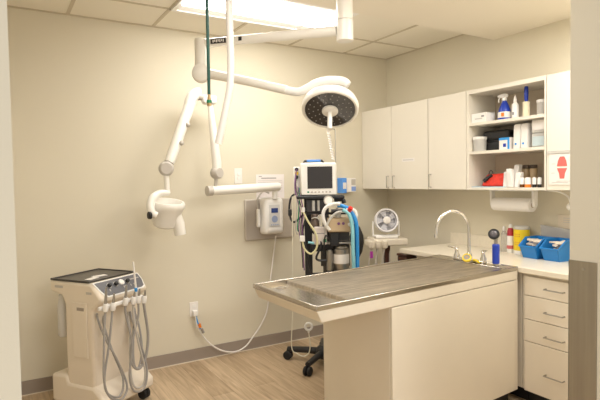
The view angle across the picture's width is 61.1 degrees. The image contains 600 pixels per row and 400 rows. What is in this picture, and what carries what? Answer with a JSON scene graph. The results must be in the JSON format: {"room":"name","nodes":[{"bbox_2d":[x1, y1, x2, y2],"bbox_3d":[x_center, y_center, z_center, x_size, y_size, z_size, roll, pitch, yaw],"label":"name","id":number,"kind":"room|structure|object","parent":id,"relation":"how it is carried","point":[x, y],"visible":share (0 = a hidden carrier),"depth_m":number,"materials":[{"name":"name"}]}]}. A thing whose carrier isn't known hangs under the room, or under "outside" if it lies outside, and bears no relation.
{"room":"veterinary clinic","nodes":[
{"label":"veterinary clinic","id":0,"kind":"room"},
{"bbox_2d":[0,0,21,399],"bbox_3d":[-0.665,0.165,0.856,0.327,2.585,0.140,-2,3,-31],"label":"wall","id":1,"kind":"structure","parent":0,"point":[10,366],"depth_m":0.87,"materials":[{"name":"beige paint"}]},
{"bbox_2d":[7,7,387,381],"bbox_3d":[-0.733,-0.066,4.344,4.050,2.785,0.120,-2,3,-31],"label":"wall","id":2,"kind":"structure","parent":0,"point":[97,105],"depth_m":4.02,"materials":[{"name":"beige paint"}]},
{"bbox_2d":[21,324,323,395],"bbox_3d":[-0.697,1.278,4.323,3.760,0.100,0.018,-2,3,-31],"label":"baseboard","id":3,"kind":"structure","parent":2,"relation":"attached to","point":[29,387],"depth_m":4.27,"materials":[{"name":"beige plastic"}]},
{"bbox_2d":[189,301,197,316],"bbox_3d":[-0.878,0.903,4.208,0.073,0.120,0.010,-2,3,-31],"label":"wall outlet","id":4,"kind":"object","parent":2,"relation":"attached to","point":[192,305],"visible":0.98,"depth_m":4.20,"materials":[{"name":"white plastic"}]},
{"bbox_2d":[192,37,226,82],"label":"light","id":5,"kind":"object","parent":2,"relation":"attached to","point":[199,71],"depth_m":3.06,"materials":[{"name":"white metal"}]},
{"bbox_2d":[146,87,293,240],"bbox_3d":[-0.605,-0.260,4.154,0.258,1.259,1.464,1,3,45],"label":"dental x-ray machine","id":6,"kind":"object","parent":2,"relation":"attached to","point":[264,218],"visible":0.98,"depth_m":4.04,"materials":[{"name":"beige plastic"}]},
{"bbox_2d":[256,209,260,226],"bbox_3d":[-0.362,0.158,4.428,0.027,0.160,0.040,-2,3,-31],"label":"switch","id":7,"kind":"object","parent":6,"relation":"attached to","point":[258,211],"depth_m":4.41,"materials":[{"name":"white plastic"}]},
{"bbox_2d":[192,236,275,352],"bbox_3d":[-0.542,0.820,4.370,0.788,0.976,0.054,-2,3,-31],"label":"power cord","id":8,"kind":"object","parent":2,"relation":"attached to","point":[194,312],"visible":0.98,"depth_m":4.34,"materials":[{"name":"white plastic"}]},
{"bbox_2d":[234,168,241,183],"bbox_3d":[-0.531,-0.206,4.383,0.072,0.133,0.014,-2,3,-31],"label":"light switch","id":9,"kind":"object","parent":2,"relation":"attached to","point":[237,171],"visible":1,"depth_m":4.38,"materials":[{"name":"white plastic"}]},
{"bbox_2d":[256,174,283,198],"bbox_3d":[-0.265,-0.122,4.551,0.281,0.216,0.004,-2,3,-31],"label":"paper notice","id":10,"kind":"object","parent":2,"relation":"attached to","point":[260,178],"visible":0.6,"depth_m":4.55,"materials":[{"name":"white paper"}]},
{"bbox_2d":[234,74,358,130],"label":"light","id":11,"kind":"object","parent":2,"relation":"attached to","point":[328,103],"depth_m":2.90,"materials":[{"name":"white metal"}]},
{"bbox_2d":[337,178,355,192],"bbox_3d":[0.452,-0.141,4.930,0.160,0.147,0.091,-2,3,-31],"label":"dispenser","id":12,"kind":"object","parent":2,"relation":"attached to","point":[344,185],"visible":1,"depth_m":4.89,"materials":[{"name":"blue"}]},
{"bbox_2d":[7,0,465,59],"bbox_3d":[-0.401,-1.397,3.673,3.780,0.085,1.310,-2,3,-31],"label":"ceiling","id":13,"kind":"structure","parent":0,"point":[373,37],"depth_m":4.02,"materials":[{"name":"white tile"}]},
{"bbox_2d":[171,0,357,29],"bbox_3d":[-0.235,-1.335,3.634,1.216,0.050,0.586,-2,3,-31],"label":"ceiling light","id":14,"kind":"object","parent":13,"relation":"attached to","point":[274,14],"visible":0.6,"depth_m":3.61,"materials":[{"name":"white plastic"}]},
{"bbox_2d":[22,335,525,399],"bbox_3d":[1.220,1.445,1.184,4.050,0.060,7.620,-2,3,-31],"label":"floor","id":15,"kind":"structure","parent":0,"point":[263,373],"depth_m":3.81,"materials":[{"name":"brown wood"}]},
{"bbox_2d":[50,262,152,399],"bbox_3d":[-1.290,0.884,3.340,0.523,0.980,0.509,0,2,25],"label":"cart","id":16,"kind":"object","parent":15,"relation":"on","point":[98,317],"visible":1,"depth_m":3.22,"materials":[{"name":"beige plastic"}]},
{"bbox_2d":[57,294,66,336],"bbox_3d":[-1.531,0.745,3.295,0.072,0.270,0.072,0,2,25],"label":"water bottle","id":17,"kind":"object","parent":16,"relation":"on","point":[61,307],"depth_m":3.26,"materials":[{"name":"white plastic"}]},
{"bbox_2d":[50,268,132,282],"bbox_3d":[-1.368,0.500,3.380,0.339,0.012,0.400,0,2,25],"label":"tray","id":18,"kind":"object","parent":16,"relation":"on","point":[79,277],"depth_m":3.35,"materials":[{"name":"grey metal"}]},
{"bbox_2d":[283,128,363,376],"bbox_3d":[0.181,0.374,4.110,0.673,1.892,0.665,-1,2,0],"label":"machine","id":19,"kind":"object","parent":15,"relation":"on","point":[335,255],"visible":0.8,"depth_m":3.92,"materials":[{"name":"black plastic"}]},
{"bbox_2d":[291,197,312,356],"bbox_3d":[0.009,0.583,3.855,0.171,1.219,0.060,-1,2,6],"label":"tubing","id":20,"kind":"object","parent":19,"relation":"hanging from","point":[307,323],"visible":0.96,"depth_m":3.86,"materials":[{"name":"beige"}]},
{"bbox_2d":[300,207,317,254],"bbox_3d":[0.067,0.238,3.882,0.142,0.362,0.034,-1,2,0],"label":"tubing","id":21,"kind":"object","parent":19,"relation":"hanging from","point":[302,238],"visible":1,"depth_m":3.88,"materials":[{"name":"beige plastic"}]},
{"bbox_2d":[288,159,336,269],"bbox_3d":[0.097,0.114,4.007,0.380,0.860,0.188,-1,2,0],"label":"patient monitor","id":22,"kind":"object","parent":19,"relation":"attached to","point":[313,179],"visible":0.96,"depth_m":3.91,"materials":[{"name":"white plastic"}]},
{"bbox_2d":[311,217,326,244],"bbox_3d":[0.145,0.237,3.907,0.122,0.215,0.044,-1,2,10],"label":"bag","id":23,"kind":"object","parent":19,"relation":"on","point":[319,230],"visible":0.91,"depth_m":3.89,"materials":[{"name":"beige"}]},
{"bbox_2d":[296,194,344,198],"bbox_3d":[0.157,-0.026,4.021,0.370,0.024,0.250,-1,2,0],"label":"shelf","id":24,"kind":"object","parent":19,"relation":"attached to","point":[336,196],"depth_m":3.90,"materials":[{"name":"black plastic"}]},
{"bbox_2d":[327,130,334,159],"bbox_3d":[0.244,-0.437,4.035,0.061,0.243,0.028,-1,2,0],"label":"tube","id":25,"kind":"object","parent":19,"relation":"hanging from","point":[328,132],"visible":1,"depth_m":4.03,"materials":[{"name":"white plastic"}]},
{"bbox_2d":[321,232,349,265],"bbox_3d":[0.279,0.387,4.036,0.230,0.270,0.030,-1,2,0],"label":"shelf","id":26,"kind":"object","parent":19,"relation":"attached to","point":[343,236],"depth_m":4.02,"materials":[{"name":"grey metal"}]},
{"bbox_2d":[333,244,348,270],"bbox_3d":[0.320,0.449,3.963,0.125,0.200,0.125,-2,3,-31],"label":"canister","id":27,"kind":"object","parent":19,"relation":"on","point":[340,251],"depth_m":3.91,"materials":[{"name":"white plastic"}]},
{"bbox_2d":[253,254,517,399],"bbox_3d":[0.573,0.901,3.111,1.698,0.903,0.678,-2,3,-36],"label":"exam table","id":28,"kind":"object","parent":15,"relation":"on","point":[434,327],"visible":0.99,"depth_m":2.90,"materials":[{"name":"laminate"}]},
{"bbox_2d":[434,209,487,263],"bbox_3d":[1.081,0.247,3.450,0.290,0.366,0.326,-2,3,-31],"label":"faucet","id":29,"kind":"object","parent":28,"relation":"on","point":[483,259],"visible":0.92,"depth_m":3.50,"materials":[{"name":"silver metal"}]},
{"bbox_2d":[462,253,479,262],"bbox_3d":[1.168,0.397,3.469,0.123,0.059,0.053,0,2,29],"label":"tape measure","id":30,"kind":"object","parent":28,"relation":"on","point":[466,257],"visible":1,"depth_m":3.47,"materials":[{"name":"yellow plastic"}]},
{"bbox_2d":[488,229,499,265],"bbox_3d":[1.283,0.310,3.363,0.072,0.240,0.047,1,3,42],"label":"gauge","id":31,"kind":"object","parent":28,"relation":"on","point":[494,234],"visible":1,"depth_m":3.34,"materials":[{"name":"blue plastic"}]},
{"bbox_2d":[364,236,407,265],"bbox_3d":[0.773,0.817,4.661,0.392,0.947,0.395,-1,2,-7],"label":"holder","id":32,"kind":"object","parent":15,"relation":"on","point":[371,242],"visible":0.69,"depth_m":4.54,"materials":[{"name":"beige plastic"}]},
{"bbox_2d":[372,208,399,237],"bbox_3d":[0.782,0.209,4.633,0.248,0.269,0.141,-1,2,-2],"label":"desk fan","id":33,"kind":"object","parent":32,"relation":"on","point":[385,220],"visible":1,"depth_m":4.61,"materials":[{"name":"white plastic"}]},
{"bbox_2d":[397,253,416,260],"bbox_3d":[0.928,0.879,4.388,0.128,0.840,0.128,-2,3,-31],"label":"waste bin","id":34,"kind":"object","parent":15,"relation":"on","point":[401,256],"visible":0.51,"depth_m":4.33,"materials":[{"name":"brown plastic"}]},
{"bbox_2d":[417,256,528,399],"bbox_3d":[1.423,0.879,3.866,0.548,0.862,0.965,-2,3,-31],"label":"base cabinet","id":35,"kind":"object","parent":15,"relation":"on","point":[520,392],"visible":0.18,"depth_m":3.33,"materials":[{"name":"laminate"}]},
{"bbox_2d":[400,232,568,280],"bbox_3d":[1.637,0.389,3.482,0.598,0.136,2.140,-2,3,-31],"label":"countertop","id":36,"kind":"structure","parent":35,"relation":"on","point":[540,267],"depth_m":3.87,"materials":[{"name":"laminate"}]},
{"bbox_2d":[501,226,506,251],"bbox_3d":[1.595,0.303,3.977,0.045,0.200,0.046,-2,3,-31],"label":"wash bottle","id":37,"kind":"object","parent":36,"relation":"on","point":[503,233],"visible":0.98,"depth_m":3.96,"materials":[{"name":"white plastic"}]},
{"bbox_2d":[507,224,512,252],"bbox_3d":[1.623,0.294,3.920,0.055,0.220,0.056,-2,3,-31],"label":"bottle","id":38,"kind":"object","parent":36,"relation":"on","point":[510,229],"visible":0.79,"depth_m":3.90,"materials":[{"name":"white plastic"}]},
{"bbox_2d":[513,225,529,254],"bbox_3d":[1.670,0.301,3.832,0.116,0.212,0.115,-2,3,-31],"label":"wipes canister","id":39,"kind":"object","parent":36,"relation":"on","point":[519,231],"visible":0.77,"depth_m":3.79,"materials":[{"name":"yellow plastic"}]},
{"bbox_2d":[518,235,555,258],"bbox_3d":[1.701,0.340,3.654,0.211,0.146,0.160,-2,2,-28],"label":"storage bin","id":40,"kind":"object","parent":36,"relation":"on","point":[529,246],"visible":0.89,"depth_m":3.63,"materials":[{"name":"blue plastic"}]},
{"bbox_2d":[539,237,569,261],"bbox_3d":[1.785,0.344,3.515,0.211,0.146,0.160,-2,2,-28],"label":"storage bin","id":41,"kind":"object","parent":36,"relation":"on","point":[557,249],"visible":0.94,"depth_m":3.47,"materials":[{"name":"blue plastic"}]},
{"bbox_2d":[540,225,569,237],"bbox_3d":[1.862,0.299,3.632,0.008,0.225,0.310,-2,3,-31],"label":"plastic sleeve","id":42,"kind":"object","parent":36,"relation":"on","point":[549,231],"visible":0.18,"depth_m":3.67,"materials":[{"name":"white"}]},
{"bbox_2d":[523,273,568,399],"bbox_3d":[1.783,0.897,3.234,0.582,0.862,0.480,-2,3,-31],"label":"base cabinet","id":43,"kind":"object","parent":15,"relation":"on","point":[545,299],"visible":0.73,"depth_m":3.16,"materials":[{"name":"laminate"}]},
{"bbox_2d":[291,0,570,39],"bbox_3d":[0.409,-1.302,2.330,3.780,0.200,1.830,-2,3,-31],"label":"ceiling","id":44,"kind":"structure","parent":0,"point":[489,19],"depth_m":3.41,"materials":[{"name":"beige paint"}]},
{"bbox_2d":[205,0,211,105],"bbox_3d":[-0.488,-0.850,2.694,0.028,0.699,0.028,-2,3,-31],"label":"hose","id":45,"kind":"object","parent":44,"relation":"hanging from","point":[209,101],"visible":1,"depth_m":2.69,"materials":[{"name":"teal"}]},
{"bbox_2d":[215,0,233,144],"bbox_3d":[-0.405,-0.748,2.697,0.115,0.907,0.056,-1,2,-11],"label":"hose","id":46,"kind":"object","parent":44,"relation":"hanging from","point":[229,5],"visible":1,"depth_m":2.68,"materials":[{"name":"white plastic"}]},
{"bbox_2d":[234,0,352,44],"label":"light","id":47,"kind":"object","parent":44,"relation":"attached to","point":[343,30],"depth_m":2.89,"materials":[{"name":"white metal"}]},
{"bbox_2d":[386,18,570,261],"bbox_3d":[1.764,-0.092,3.942,0.120,2.785,3.140,-2,3,-31],"label":"wall","id":48,"kind":"structure","parent":0,"point":[463,63],"depth_m":4.34,"materials":[{"name":"beige paint"}]},
{"bbox_2d":[362,99,428,188],"bbox_3d":[0.978,-0.487,4.764,0.354,0.764,0.896,-2,3,-31],"label":"upper cabinet","id":49,"kind":"object","parent":48,"relation":"attached to","point":[391,134],"depth_m":4.64,"materials":[{"name":"beige laminate"}]},
{"bbox_2d":[428,91,466,189],"bbox_3d":[1.315,-0.472,4.204,0.354,0.764,0.404,-2,3,-31],"label":"upper cabinet","id":50,"kind":"object","parent":48,"relation":"attached to","point":[447,118],"visible":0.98,"depth_m":4.11,"materials":[{"name":"beige laminate"}]},
{"bbox_2d":[451,232,500,249],"bbox_3d":[1.892,0.361,3.623,0.016,0.100,2.120,-2,3,-31],"label":"backsplash","id":51,"kind":"structure","parent":48,"relation":"attached to","point":[484,241],"depth_m":4.30,"materials":[{"name":"paint"}]},
{"bbox_2d":[466,75,546,189],"bbox_3d":[1.604,-0.460,3.751,0.323,0.764,0.663,-2,3,-31],"label":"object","id":52,"kind":"object","parent":48,"relation":"attached to","point":[479,163],"visible":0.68,"depth_m":3.88,"materials":[{"name":"beige laminate"}]},
{"bbox_2d":[473,136,486,150],"bbox_3d":[1.393,-0.431,3.937,0.108,0.112,0.108,-2,3,-31],"label":"storage jar","id":53,"kind":"object","parent":52,"relation":"on","point":[479,143],"visible":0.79,"depth_m":3.90,"materials":[{"name":"white plastic"}]},
{"bbox_2d":[471,112,494,122],"bbox_3d":[1.404,-0.628,3.903,0.101,0.072,0.140,-2,3,-31],"label":"glove box","id":54,"kind":"object","parent":52,"relation":"on","point":[485,116],"visible":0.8,"depth_m":3.86,"materials":[{"name":"white cardboard"}]},
{"bbox_2d":[483,129,513,150],"bbox_3d":[1.546,-0.454,3.894,0.164,0.155,0.234,-2,3,-31],"label":"equipment case","id":55,"kind":"object","parent":52,"relation":"on","point":[493,137],"visible":0.43,"depth_m":3.85,"materials":[{"name":"black plastic"}]},
{"bbox_2d":[498,93,511,119],"bbox_3d":[1.516,-0.689,3.770,0.099,0.200,0.097,-2,3,-31],"label":"spray bottle","id":56,"kind":"object","parent":52,"relation":"on","point":[504,112],"visible":0.84,"depth_m":3.75,"materials":[{"name":"blue plastic"}]},
{"bbox_2d":[503,172,507,186],"bbox_3d":[1.527,-0.151,3.744,0.056,0.115,0.044,-2,3,-31],"label":"pack","id":57,"kind":"object","parent":52,"relation":"in","point":[505,173],"visible":0.4,"depth_m":3.73,"materials":[{"name":"white"}]},
{"bbox_2d":[499,137,513,149],"bbox_3d":[1.526,-0.414,3.743,0.071,0.088,0.090,-2,3,-31],"label":"carton","id":58,"kind":"object","parent":52,"relation":"on","point":[507,142],"visible":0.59,"depth_m":3.71,"materials":[{"name":"white cardboard"}]},
{"bbox_2d":[506,169,514,186],"bbox_3d":[1.532,-0.160,3.693,0.052,0.135,0.046,-2,3,-31],"label":"pack","id":59,"kind":"object","parent":52,"relation":"in","point":[510,172],"visible":0.84,"depth_m":3.68,"materials":[{"name":"white"}]},
{"bbox_2d":[489,190,538,206],"bbox_3d":[1.597,-0.016,3.817,0.060,0.126,0.385,-2,3,-31],"label":"paper towel holder","id":60,"kind":"object","parent":52,"relation":"attached to","point":[492,192],"visible":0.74,"depth_m":3.66,"materials":[{"name":"white plastic"}]},
{"bbox_2d":[490,197,536,211],"bbox_3d":[1.599,0.033,3.818,0.100,0.100,0.328,-2,3,-31],"label":"paper towel roll","id":61,"kind":"object","parent":60,"relation":"on","point":[497,203],"visible":0.92,"depth_m":3.77,"materials":[{"name":"white paper"}]},
{"bbox_2d":[512,95,518,117],"bbox_3d":[1.563,-0.673,3.694,0.051,0.172,0.050,-2,3,-31],"label":"squeeze bottle","id":62,"kind":"object","parent":52,"relation":"on","point":[515,106],"visible":0.78,"depth_m":3.68,"materials":[{"name":"white plastic"}]},
{"bbox_2d":[513,124,520,148],"bbox_3d":[1.591,-0.457,3.670,0.112,0.178,0.059,-2,3,-31],"label":"pack","id":63,"kind":"object","parent":52,"relation":"on","point":[517,127],"visible":0.64,"depth_m":3.64,"materials":[{"name":"white cardboard"}]},
{"bbox_2d":[514,165,521,175],"bbox_3d":[1.594,-0.177,3.733,0.062,0.165,0.049,-2,3,-31],"label":"pack","id":64,"kind":"object","parent":52,"relation":"in","point":[517,168],"visible":0.46,"depth_m":3.72,"materials":[{"name":"white"}]},
{"bbox_2d":[514,172,523,186],"bbox_3d":[1.578,-0.147,3.662,0.058,0.110,0.044,-2,3,-31],"label":"pack","id":65,"kind":"object","parent":52,"relation":"in","point":[519,175],"visible":0.73,"depth_m":3.65,"materials":[{"name":"white"}]},
{"bbox_2d":[520,177,524,186],"bbox_3d":[1.577,-0.125,3.610,0.033,0.070,0.034,-2,3,-31],"label":"vial","id":66,"kind":"object","parent":52,"relation":"on","point":[522,180],"visible":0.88,"depth_m":3.60,"materials":[{"name":"brown glass"}]},
{"bbox_2d":[522,165,529,177],"bbox_3d":[1.677,-0.178,3.770,0.054,0.162,0.054,-2,3,-31],"label":"jar","id":67,"kind":"object","parent":52,"relation":"on","point":[526,168],"visible":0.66,"depth_m":3.75,"materials":[{"name":"beige glass"}]},
{"bbox_2d":[523,86,529,115],"bbox_3d":[1.609,-0.700,3.616,0.049,0.230,0.049,-2,3,-31],"label":"roller","id":68,"kind":"object","parent":52,"relation":"on","point":[526,105],"visible":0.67,"depth_m":3.60,"materials":[{"name":"white plastic"}]},
{"bbox_2d":[521,123,532,147],"bbox_3d":[1.622,-0.456,3.618,0.112,0.178,0.059,-2,3,-31],"label":"pack","id":69,"kind":"object","parent":52,"relation":"on","point":[526,128],"visible":0.7,"depth_m":3.59,"materials":[{"name":"white cardboard"}]},
{"bbox_2d":[525,177,530,186],"bbox_3d":[1.601,-0.123,3.571,0.043,0.070,0.044,-2,3,-31],"label":"vial","id":70,"kind":"object","parent":52,"relation":"on","point":[527,179],"visible":0.91,"depth_m":3.55,"materials":[{"name":"orange plastic"}]},
{"bbox_2d":[529,165,537,186],"bbox_3d":[1.708,-0.177,3.719,0.054,0.162,0.054,-2,3,-31],"label":"jar","id":71,"kind":"object","parent":52,"relation":"on","point":[533,172],"visible":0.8,"depth_m":3.70,"materials":[{"name":"beige glass"}]},
{"bbox_2d":[532,177,536,186],"bbox_3d":[1.626,-0.122,3.528,0.027,0.070,0.028,-2,3,-31],"label":"vial","id":72,"kind":"object","parent":52,"relation":"on","point":[534,179],"visible":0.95,"depth_m":3.52,"materials":[{"name":"white plastic"}]},
{"bbox_2d":[532,133,543,146],"bbox_3d":[1.688,-0.413,3.519,0.124,0.098,0.110,-2,3,-31],"label":"clear box","id":73,"kind":"object","parent":52,"relation":"on","point":[537,138],"visible":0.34,"depth_m":3.49,"materials":[{"name":"white plastic"}]},
{"bbox_2d":[532,118,543,132],"bbox_3d":[1.686,-0.512,3.516,0.124,0.098,0.110,-2,3,-31],"label":"clear box","id":74,"kind":"object","parent":73,"relation":"on","point":[537,124],"visible":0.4,"depth_m":3.49,"materials":[{"name":"white plastic"}]},
{"bbox_2d":[537,177,541,186],"bbox_3d":[1.646,-0.121,3.495,0.027,0.070,0.028,-2,3,-31],"label":"vial","id":75,"kind":"object","parent":52,"relation":"on","point":[539,179],"visible":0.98,"depth_m":3.48,"materials":[{"name":"white plastic"}]},
{"bbox_2d":[536,99,543,113],"bbox_3d":[1.677,-0.637,3.507,0.086,0.110,0.086,-2,3,-31],"label":"storage jar","id":76,"kind":"object","parent":52,"relation":"on","point":[540,102],"visible":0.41,"depth_m":3.48,"materials":[{"name":"white plastic"}]},
{"bbox_2d":[545,190,569,209],"bbox_3d":[1.788,-0.002,3.500,0.051,0.144,0.206,-2,3,-31],"label":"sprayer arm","id":77,"kind":"object","parent":52,"relation":"attached to","point":[563,193],"visible":0.52,"depth_m":3.46,"materials":[{"name":"white plastic"}]},
{"bbox_3d":[1.513,-0.102,3.893,0.260,0.006,0.275,-2,3,-31],"label":"folder","id":78,"kind":"object","parent":52,"relation":"on","visible":0},
{"bbox_2d":[482,170,503,185],"bbox_3d":[1.496,-0.167,3.871,0.138,0.124,0.205,-2,3,-31],"label":"pouch","id":79,"kind":"object","parent":78,"relation":"on","point":[491,179],"visible":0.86,"depth_m":3.86,"materials":[{"name":"fabric"}]},
{"bbox_2d":[547,71,569,189],"bbox_3d":[1.896,-0.446,3.266,0.324,0.764,0.461,-2,3,-31],"label":"upper cabinet","id":80,"kind":"object","parent":48,"relation":"attached to","point":[558,84],"visible":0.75,"depth_m":3.31,"materials":[{"name":"beige laminate"}]},
{"bbox_2d":[547,149,569,184],"bbox_3d":[1.698,-0.211,3.286,0.007,0.225,0.210,-2,3,-31],"label":"sheet","id":81,"kind":"object","parent":80,"relation":"attached to","point":[559,160],"visible":0.69,"depth_m":3.30,"materials":[{"name":"white paper"}]},
{"bbox_2d":[507,236,512,252],"bbox_3d":[1.624,0.339,3.922,0.053,0.130,0.054,-2,3,-31],"label":"label","id":82,"kind":"object","parent":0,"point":[509,238],"depth_m":3.90,"materials":[{"name":"white paper"}]},
{"bbox_2d":[570,0,599,399],"bbox_3d":[1.740,0.075,2.188,1.735,2.585,0.150,-2,3,-31],"label":"wall","id":83,"kind":"structure","parent":0,"point":[585,14],"depth_m":1.75,"materials":[{"name":"beige paint"}]},
{"bbox_2d":[568,259,596,399],"bbox_3d":[1.024,0.803,1.810,0.080,1.183,0.100,-2,3,-31],"label":"guard","id":84,"kind":"object","parent":83,"relation":"attached to","point":[582,286],"visible":0.94,"depth_m":1.78,"materials":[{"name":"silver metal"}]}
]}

